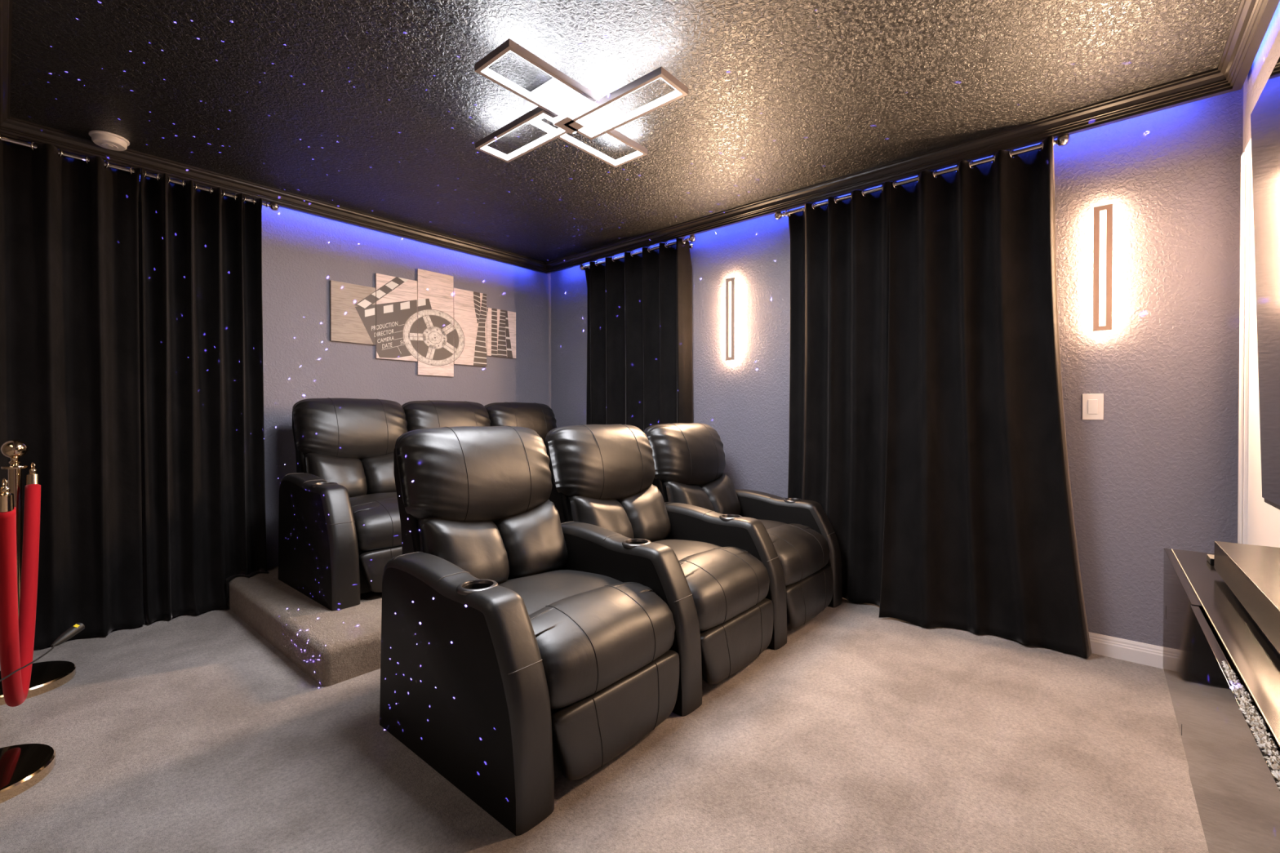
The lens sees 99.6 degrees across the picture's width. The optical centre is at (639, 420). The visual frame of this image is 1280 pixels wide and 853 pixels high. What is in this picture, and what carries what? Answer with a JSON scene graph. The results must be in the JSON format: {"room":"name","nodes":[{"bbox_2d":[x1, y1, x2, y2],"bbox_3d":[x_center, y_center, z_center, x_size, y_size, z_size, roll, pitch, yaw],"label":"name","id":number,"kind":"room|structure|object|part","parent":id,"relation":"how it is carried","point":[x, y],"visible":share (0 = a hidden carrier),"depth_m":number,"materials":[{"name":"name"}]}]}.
{"room":"home theater","nodes":[
{"label":"home theater","id":0,"kind":"room"},
{"bbox_2d":[0,0,12,126],"bbox_3d":[-1.303,-1.324,1.087,4.241,0.078,0.072,0,1,40],"label":"trim","id":1,"kind":"structure","parent":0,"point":[6,6],"depth_m":2.00,"materials":[{"name":"black wood"}]},
{"bbox_2d":[139,176,551,568],"bbox_3d":[-2.015,-0.168,3.704,0.120,2.430,3.488,0,1,41],"label":"wall","id":2,"kind":"structure","parent":0,"point":[302,252],"depth_m":3.65,"materials":[{"name":"grey paint"}]},
{"bbox_2d":[0,135,279,211],"bbox_3d":[-2.590,-1.277,2.862,0.129,0.064,1.148,0,1,42],"label":"curtain rod","id":3,"kind":"object","parent":2,"relation":"attached to","point":[274,206],"visible":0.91,"depth_m":2.76,"materials":[{"name":"silver metal"}]},
{"bbox_2d":[0,134,144,648],"bbox_3d":[-2.743,-0.125,2.604,0.205,2.355,0.527,0,1,40],"label":"curtain","id":4,"kind":"object","parent":3,"relation":"hanging from","point":[70,377],"visible":0.93,"depth_m":2.64,"materials":[{"name":"black fabric"}]},
{"bbox_2d":[137,167,269,623],"bbox_3d":[-2.396,-0.130,3.002,0.200,2.354,0.557,0,1,40],"label":"curtain","id":5,"kind":"object","parent":3,"relation":"hanging from","point":[202,371],"visible":0.99,"depth_m":2.99,"materials":[{"name":"black fabric"}]},
{"bbox_2d":[0,116,546,274],"bbox_3d":[-1.861,-1.343,3.612,0.072,0.078,3.204,0,1,41],"label":"trim","id":6,"kind":"structure","parent":2,"relation":"attached to","point":[15,128],"depth_m":3.13,"materials":[{"name":"black wood"}]},
{"bbox_2d":[329,280,375,345],"bbox_3d":[-1.944,-0.728,3.671,0.021,0.397,0.286,0,1,41],"label":"canvas panel","id":7,"kind":"object","parent":2,"relation":"attached to","point":[352,306],"visible":1,"depth_m":3.65,"materials":[{"name":"brown wood"}]},
{"bbox_2d":[374,273,417,361],"bbox_3d":[-1.749,-0.736,3.892,0.021,0.593,0.296,0,1,41],"label":"canvas panel","id":8,"kind":"object","parent":2,"relation":"attached to","point":[396,298],"visible":1,"depth_m":3.88,"materials":[{"name":"brown wood"}]},
{"bbox_2d":[416,268,453,377],"bbox_3d":[-1.554,-0.736,4.114,0.021,0.784,0.287,0,1,41],"label":"canvas panel","id":9,"kind":"object","parent":2,"relation":"attached to","point":[435,300],"visible":1,"depth_m":4.10,"materials":[{"name":"brown wood"}]},
{"bbox_2d":[453,288,486,366],"bbox_3d":[-1.361,-0.743,4.334,0.021,0.593,0.290,0,1,41],"label":"canvas panel","id":10,"kind":"object","parent":2,"relation":"attached to","point":[469,307],"visible":1,"depth_m":4.32,"materials":[{"name":"brown wood"}]},
{"bbox_2d":[486,306,515,358],"bbox_3d":[-1.168,-0.736,4.554,0.021,0.395,0.288,0,1,41],"label":"canvas panel","id":11,"kind":"object","parent":2,"relation":"attached to","point":[500,324],"visible":1,"depth_m":4.54,"materials":[{"name":"brown wood"}]},
{"bbox_2d":[0,598,1208,852],"bbox_3d":[-0.810,1.112,1.811,4.433,0.100,5.100,0,1,40],"label":"floor","id":12,"kind":"structure","parent":0,"point":[864,732],"depth_m":1.69,"materials":[{"name":"beige carpet"}]},
{"bbox_2d":[0,743,55,804],"bbox_3d":[-1.926,0.571,1.560,0.324,0.985,0.324,0,1,40],"label":"stanchion","id":13,"kind":"object","parent":12,"relation":"on","point":[22,766],"visible":1,"depth_m":1.61,"materials":[{"name":"gold metal"}]},
{"bbox_2d":[0,440,75,705],"bbox_3d":[-2.473,0.567,2.144,0.324,0.985,0.324,0,1,40],"label":"stanchion","id":14,"kind":"object","parent":12,"relation":"on","point":[47,676],"visible":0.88,"depth_m":2.14,"materials":[{"name":"gold metal"}]},
{"bbox_3d":[-2.473,0.602,2.144,0.060,0.832,0.060,0,1,40],"label":"post","id":15,"kind":"part","parent":14,"relation":"part of","materials":[{"name":"gold metal"}]},
{"bbox_2d":[0,462,40,706],"bbox_3d":[-2.159,0.576,1.882,0.059,0.817,0.803,0,1,-44],"label":"rope","id":16,"kind":"object","parent":14,"relation":"hanging from","point":[17,633],"visible":0.98,"depth_m":1.80,"materials":[{"name":"red fabric"}]},
{"bbox_2d":[0,622,84,681],"bbox_3d":[-1.686,0.858,1.396,0.046,0.416,0.748,0,0,-20],"label":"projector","id":17,"kind":"object","parent":12,"relation":"on","point":[77,628],"visible":1,"depth_m":1.69,"materials":[{"name":"black plastic"}]},
{"bbox_2d":[228,565,382,687],"bbox_3d":[-1.052,0.971,3.557,1.524,0.155,2.422,0,1,40],"label":"platform","id":18,"kind":"object","parent":12,"relation":"on","point":[331,647],"visible":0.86,"depth_m":2.44,"materials":[{"name":"carpet"}]},
{"bbox_2d":[278,397,407,611],"bbox_3d":[-1.552,0.378,3.129,0.933,1.037,0.748,0,1,40],"label":"recliner","id":19,"kind":"object","parent":18,"relation":"on","point":[340,522],"visible":0.7,"depth_m":2.90,"materials":[{"name":"black leather"}]},
{"bbox_3d":[-1.791,0.371,3.399,0.215,0.927,0.637,0,1,40],"label":"backrest","id":20,"kind":"part","parent":19,"relation":"part of","materials":[{"name":"black leather"}]},
{"bbox_3d":[-1.709,0.596,2.857,0.790,0.605,0.128,0,1,40],"label":"arm","id":21,"kind":"part","parent":19,"relation":"part of","materials":[{"name":"black leather"}]},
{"bbox_2d":[304,453,367,497],"bbox_3d":[-1.784,0.327,3.199,0.218,0.291,0.303,0,1,40],"label":"lumbar pillow","id":22,"kind":"object","parent":19,"relation":"on","point":[348,470],"depth_m":3.16,"materials":[{"name":"black leather"}]},
{"bbox_3d":[-1.496,0.500,3.150,0.525,0.158,0.600,0,1,40],"label":"seat","id":23,"kind":"part","parent":19,"relation":"part of","materials":[{"name":"black leather"}]},
{"bbox_2d":[351,497,401,551],"bbox_3d":[-1.275,0.544,2.963,0.264,0.237,0.604,0,1,40],"label":"cushion","id":24,"kind":"object","parent":19,"relation":"on","point":[376,522],"depth_m":2.76,"materials":[{"name":"black leather"}]},
{"bbox_2d":[360,453,396,494],"bbox_3d":[-1.592,0.324,3.425,0.219,0.293,0.303,0,1,40],"label":"lumbar pillow","id":25,"kind":"object","parent":19,"relation":"on","point":[378,468],"depth_m":3.32,"materials":[{"name":"black leather"}]},
{"bbox_2d":[401,400,490,431],"bbox_3d":[-1.099,0.363,3.662,0.935,1.017,0.648,0,1,40],"label":"recliner","id":26,"kind":"object","parent":18,"relation":"on","point":[428,414],"visible":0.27,"depth_m":3.76,"materials":[{"name":"black leather"}]},
{"bbox_2d":[484,402,556,443],"bbox_3d":[-0.681,0.360,4.155,0.935,1.017,0.648,0,1,40],"label":"recliner","id":27,"kind":"object","parent":18,"relation":"on","point":[538,417],"visible":0.23,"depth_m":4.28,"materials":[{"name":"black leather"}]},
{"bbox_2d":[379,425,702,835],"bbox_3d":[-0.379,0.542,1.994,0.933,1.037,0.853,0,1,40],"label":"recliner","id":28,"kind":"object","parent":12,"relation":"on","point":[523,649],"visible":1,"depth_m":1.75,"materials":[{"name":"black leather"}]},
{"bbox_3d":[-0.651,0.535,2.225,0.215,0.927,0.637,0,1,40],"label":"backrest","id":29,"kind":"part","parent":28,"relation":"part of","materials":[{"name":"black leather"}]},
{"bbox_2d":[417,517,509,584],"bbox_3d":[-0.644,0.491,2.024,0.218,0.291,0.303,0,1,40],"label":"lumbar pillow","id":30,"kind":"object","parent":28,"relation":"on","point":[479,546],"depth_m":1.97,"materials":[{"name":"black leather"}]},
{"bbox_3d":[-0.569,0.760,1.682,0.790,0.605,0.128,0,1,40],"label":"arm","id":31,"kind":"part","parent":28,"relation":"part of","materials":[{"name":"black leather"}]},
{"bbox_2d":[493,499,567,579],"bbox_3d":[-0.452,0.488,2.251,0.219,0.294,0.303,0,1,40],"label":"lumbar pillow","id":32,"kind":"object","parent":28,"relation":"on","point":[533,535],"depth_m":2.18,"materials":[{"name":"black leather"}]},
{"bbox_3d":[-0.356,0.664,1.976,0.525,0.158,0.600,0,1,40],"label":"seat","id":33,"kind":"part","parent":28,"relation":"part of","materials":[{"name":"black leather"}]},
{"bbox_2d":[528,582,675,709],"bbox_3d":[-0.135,0.708,1.788,0.264,0.237,0.604,0,1,40],"label":"cushion","id":34,"kind":"object","parent":28,"relation":"on","point":[595,642],"depth_m":1.70,"materials":[{"name":"black leather"}]},
{"bbox_3d":[-0.100,0.756,2.235,0.790,0.605,0.128,0,1,40],"label":"arm","id":35,"kind":"part","parent":28,"relation":"part of","materials":[{"name":"black leather"}]},
{"bbox_2d":[544,423,786,684],"bbox_3d":[0.125,0.537,2.588,0.936,1.037,0.752,0,1,40],"label":"recliner","id":36,"kind":"object","parent":12,"relation":"on","point":[602,476],"visible":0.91,"depth_m":2.53,"materials":[{"name":"black leather"}]},
{"bbox_3d":[-0.182,0.531,2.778,0.215,0.927,0.637,0,1,40],"label":"backrest","id":37,"kind":"part","parent":36,"relation":"part of","materials":[{"name":"black leather"}]},
{"bbox_2d":[567,495,633,538],"bbox_3d":[-0.175,0.487,2.577,0.218,0.291,0.303,0,1,40],"label":"lumbar pillow","id":38,"kind":"object","parent":36,"relation":"on","point":[611,513],"depth_m":2.51,"materials":[{"name":"black leather"}]},
{"bbox_2d":[617,484,671,542],"bbox_3d":[0.017,0.484,2.804,0.219,0.294,0.303,0,1,40],"label":"lumbar pillow","id":39,"kind":"object","parent":36,"relation":"on","point":[646,509],"depth_m":2.73,"materials":[{"name":"black leather"}]},
{"bbox_3d":[0.113,0.659,2.529,0.525,0.158,0.600,0,1,40],"label":"seat","id":40,"kind":"part","parent":36,"relation":"part of","materials":[{"name":"black leather"}]},
{"bbox_2d":[679,546,769,631],"bbox_3d":[0.334,0.704,2.341,0.264,0.237,0.604,0,1,40],"label":"cushion","id":41,"kind":"object","parent":36,"relation":"on","point":[729,586],"depth_m":2.26,"materials":[{"name":"black leather"}]},
{"bbox_3d":[0.369,0.752,2.788,0.790,0.605,0.128,0,1,40],"label":"arm","id":42,"kind":"part","parent":36,"relation":"part of","materials":[{"name":"black leather"}]},
{"bbox_2d":[643,422,842,628],"bbox_3d":[0.594,0.533,3.140,0.936,1.037,0.752,0,1,40],"label":"recliner","id":43,"kind":"object","parent":12,"relation":"on","point":[689,459],"visible":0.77,"depth_m":3.08,"materials":[{"name":"black leather"}]},
{"bbox_3d":[0.287,0.527,3.330,0.215,0.927,0.637,0,1,40],"label":"backrest","id":44,"kind":"part","parent":43,"relation":"part of","materials":[{"name":"black leather"}]},
{"bbox_2d":[662,480,714,511],"bbox_3d":[0.294,0.482,3.130,0.218,0.291,0.303,0,1,40],"label":"lumbar pillow","id":45,"kind":"object","parent":43,"relation":"on","point":[695,493],"depth_m":3.06,"materials":[{"name":"black leather"}]},
{"bbox_2d":[698,473,741,515],"bbox_3d":[0.486,0.480,3.356,0.219,0.294,0.303,0,1,40],"label":"lumbar pillow","id":46,"kind":"object","parent":43,"relation":"on","point":[719,488],"depth_m":3.29,"materials":[{"name":"black leather"}]},
{"bbox_3d":[0.582,0.655,3.082,0.525,0.158,0.600,0,1,40],"label":"seat","id":47,"kind":"part","parent":43,"relation":"part of","materials":[{"name":"black leather"}]},
{"bbox_3d":[0.838,0.747,3.341,0.790,0.605,0.128,0,1,40],"label":"arm","id":48,"kind":"part","parent":43,"relation":"part of","materials":[{"name":"black leather"}]},
{"bbox_2d":[766,524,830,586],"bbox_3d":[0.803,0.700,2.894,0.264,0.237,0.604,0,1,40],"label":"cushion","id":49,"kind":"object","parent":43,"relation":"on","point":[802,550],"depth_m":2.82,"materials":[{"name":"black leather"}]},
{"bbox_2d":[9,0,1240,262],"bbox_3d":[-0.810,-1.418,1.791,4.433,0.100,5.100,0,1,40],"label":"ceiling","id":50,"kind":"structure","parent":0,"point":[377,108],"depth_m":2.18,"materials":[{"name":"black paint"}]},
{"bbox_2d":[88,129,129,151],"bbox_3d":[-2.571,-1.353,2.622,0.142,0.044,0.142,0,1,40],"label":"smoke detector","id":51,"kind":"object","parent":50,"relation":"attached to","point":[106,140],"visible":1,"depth_m":2.59,"materials":[{"name":"white plastic"}]},
{"bbox_2d":[474,38,688,167],"bbox_3d":[-0.294,-1.307,2.295,0.810,0.130,0.889,0,0,-14],"label":"ceiling light","id":52,"kind":"object","parent":50,"relation":"attached to","point":[571,107],"visible":1,"depth_m":2.22,"materials":[{"name":"grey metal"}]},
{"bbox_3d":[-0.522,-1.284,2.436,0.489,0.026,0.185,0,1,40],"label":"light frame","id":53,"kind":"part","parent":52,"relation":"part of","materials":[{"name":"grey metal"}]},
{"bbox_3d":[-0.332,-1.282,2.117,0.207,0.026,0.585,0,1,40],"label":"light frame","id":54,"kind":"part","parent":52,"relation":"part of","materials":[{"name":"grey metal"}]},
{"bbox_3d":[-0.223,-1.312,2.495,0.216,0.026,0.553,0,1,40],"label":"light frame","id":55,"kind":"part","parent":52,"relation":"part of","materials":[{"name":"grey metal"}]},
{"bbox_3d":[-0.070,-1.254,2.161,0.522,0.026,0.165,0,1,40],"label":"light frame","id":56,"kind":"part","parent":52,"relation":"part of","materials":[{"name":"grey metal"}]},
{"bbox_2d":[551,85,1243,646],"bbox_3d":[0.832,-0.167,3.615,4.278,2.430,0.120,0,1,41],"label":"wall","id":57,"kind":"structure","parent":0,"point":[1159,471],"depth_m":2.39,"materials":[{"name":"grey paint"}]},
{"bbox_2d":[579,235,696,270],"bbox_3d":[-0.037,-1.287,4.213,1.186,0.064,0.106,0,1,41],"label":"curtain rod","id":58,"kind":"object","parent":57,"relation":"attached to","point":[692,238],"visible":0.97,"depth_m":4.06,"materials":[{"name":"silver metal"}]},
{"bbox_2d":[584,237,693,431],"bbox_3d":[-0.067,-0.140,4.220,1.138,2.351,0.108,0,1,41],"label":"curtain","id":59,"kind":"object","parent":58,"relation":"hanging from","point":[639,307],"visible":0.6,"depth_m":4.18,"materials":[{"name":"black fabric"}]},
{"bbox_2d":[725,277,736,360],"bbox_3d":[0.623,-0.691,3.684,0.065,0.555,0.044,0,1,40],"label":"wall light","id":60,"kind":"object","parent":57,"relation":"attached to","point":[731,283],"visible":1,"depth_m":3.68,"materials":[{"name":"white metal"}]},
{"bbox_2d":[734,279,736,359],"bbox_3d":[0.627,-0.691,3.689,0.053,0.543,0.024,0,1,40],"label":"diffuser","id":61,"kind":"object","parent":60,"relation":"attached to","point":[735,279],"depth_m":3.67,"materials":[{"name":"white plastic"}]},
{"bbox_2d":[546,67,1239,274],"bbox_3d":[0.732,-1.342,3.447,4.189,0.078,0.072,0,1,41],"label":"trim","id":62,"kind":"structure","parent":57,"relation":"attached to","point":[1209,83],"depth_m":2.72,"materials":[{"name":"black wood"}]},
{"bbox_2d":[773,134,1070,219],"bbox_3d":[1.415,-1.277,2.947,1.459,0.064,0.106,0,1,41],"label":"curtain rod","id":63,"kind":"object","parent":57,"relation":"attached to","point":[1062,140],"visible":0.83,"depth_m":2.78,"materials":[{"name":"silver metal"}]},
{"bbox_2d":[785,181,890,606],"bbox_3d":[1.138,-0.131,3.177,0.645,2.354,0.104,0,1,40],"label":"curtain","id":64,"kind":"object","parent":63,"relation":"hanging from","point":[839,251],"visible":0.86,"depth_m":3.15,"materials":[{"name":"black fabric"}]},
{"bbox_2d":[878,136,1091,658],"bbox_3d":[1.677,-0.126,2.680,0.880,2.355,0.178,0,1,34],"label":"curtain","id":65,"kind":"object","parent":63,"relation":"hanging from","point":[980,533],"visible":0.98,"depth_m":2.69,"materials":[{"name":"black fabric"}]},
{"bbox_2d":[842,597,1163,669],"bbox_3d":[0.788,1.003,3.574,4.277,0.090,0.014,0,1,41],"label":"baseboard","id":66,"kind":"structure","parent":57,"relation":"attached to","point":[1141,653],"depth_m":2.38,"materials":[{"name":"white wood"}]},
{"bbox_2d":[1082,393,1103,419],"bbox_3d":[2.059,-0.064,2.460,0.074,0.118,0.010,0,1,40],"label":"light switch","id":67,"kind":"object","parent":57,"relation":"attached to","point":[1092,404],"visible":1,"depth_m":2.46,"materials":[{"name":"white plastic"}]},
{"bbox_2d":[1093,203,1112,331],"bbox_3d":[2.071,-0.680,2.422,0.065,0.555,0.044,0,1,40],"label":"wall light","id":68,"kind":"object","parent":57,"relation":"attached to","point":[1103,215],"visible":1,"depth_m":2.41,"materials":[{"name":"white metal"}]},
{"bbox_2d":[1243,0,1279,151],"bbox_3d":[0.863,-0.141,0.255,0.120,2.430,4.907,0,1,40],"label":"wall","id":69,"kind":"structure","parent":0,"point":[1268,55],"depth_m":1.92,"materials":[{"name":"grey paint"}]},
{"bbox_2d":[1163,548,1279,852],"bbox_3d":[0.881,0.447,0.618,0.316,0.282,1.477,0,1,40],"label":"media console","id":70,"kind":"object","parent":69,"relation":"attached to","point":[1237,793],"visible":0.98,"depth_m":0.73,"materials":[{"name":"black plastic"}]},
{"bbox_3d":[1.083,0.444,1.086,0.013,0.282,0.502,0,1,40],"label":"panel","id":71,"kind":"part","parent":70,"relation":"part of","materials":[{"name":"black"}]},
{"bbox_2d":[1206,554,1213,564],"bbox_3d":[1.235,0.296,1.138,0.055,0.013,0.050,0,1,40],"label":"box","id":72,"kind":"object","parent":70,"relation":"on","point":[1210,557],"visible":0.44,"depth_m":1.15,"materials":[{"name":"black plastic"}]},
{"bbox_3d":[0.773,0.306,0.709,0.001,0.002,1.477,0,1,40],"label":"edge trim","id":73,"kind":"part","parent":70,"relation":"part of","materials":[{"name":"beige metal"}]},
{"bbox_3d":[0.602,0.449,0.524,0.010,0.280,0.974,0,1,40],"label":"panel","id":74,"kind":"part","parent":70,"relation":"part of","materials":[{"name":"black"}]},
{"bbox_2d":[1213,541,1279,653],"bbox_3d":[1.036,0.272,0.776,0.230,0.066,0.570,0,1,40],"label":"speaker","id":75,"kind":"object","parent":70,"relation":"on","point":[1251,572],"visible":1,"depth_m":0.86},
{"bbox_2d":[1222,660,1279,789],"bbox_3d":[0.575,0.304,0.491,0.015,0.010,0.503,0,1,40],"label":"crystal","id":76,"kind":"object","parent":70,"relation":"on","point":[1265,742],"visible":1,"depth_m":0.54,"materials":[{"name":"white"}]},
{"bbox_2d":[1217,0,1279,88],"bbox_3d":[1.289,-1.322,0.921,0.072,0.078,3.172,0,1,40],"label":"trim","id":77,"kind":"structure","parent":69,"relation":"attached to","point":[1252,20],"depth_m":1.86,"materials":[{"name":"black"}]},
{"bbox_2d":[1237,137,1279,547],"bbox_3d":[1.987,0.025,1.695,0.028,2.075,0.955,0,1,40],"label":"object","id":78,"kind":"structure","parent":69,"relation":"in","point":[1258,521],"depth_m":1.99,"materials":[{"name":"white paint"}]},
{"bbox_2d":[1250,57,1279,510],"bbox_3d":[1.092,-0.304,0.717,0.088,1.056,1.890,-2,-1,40],"label":"television","id":79,"kind":"object","parent":69,"relation":"attached to","point":[1265,114],"visible":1,"depth_m":1.36,"materials":[{"name":"grey"}]},
{"bbox_3d":[1.071,-0.303,0.735,0.026,1.056,1.890,-2,-1,40],"label":"casing","id":80,"kind":"part","parent":79,"relation":"part of","materials":[{"name":"grey"}]}
]}

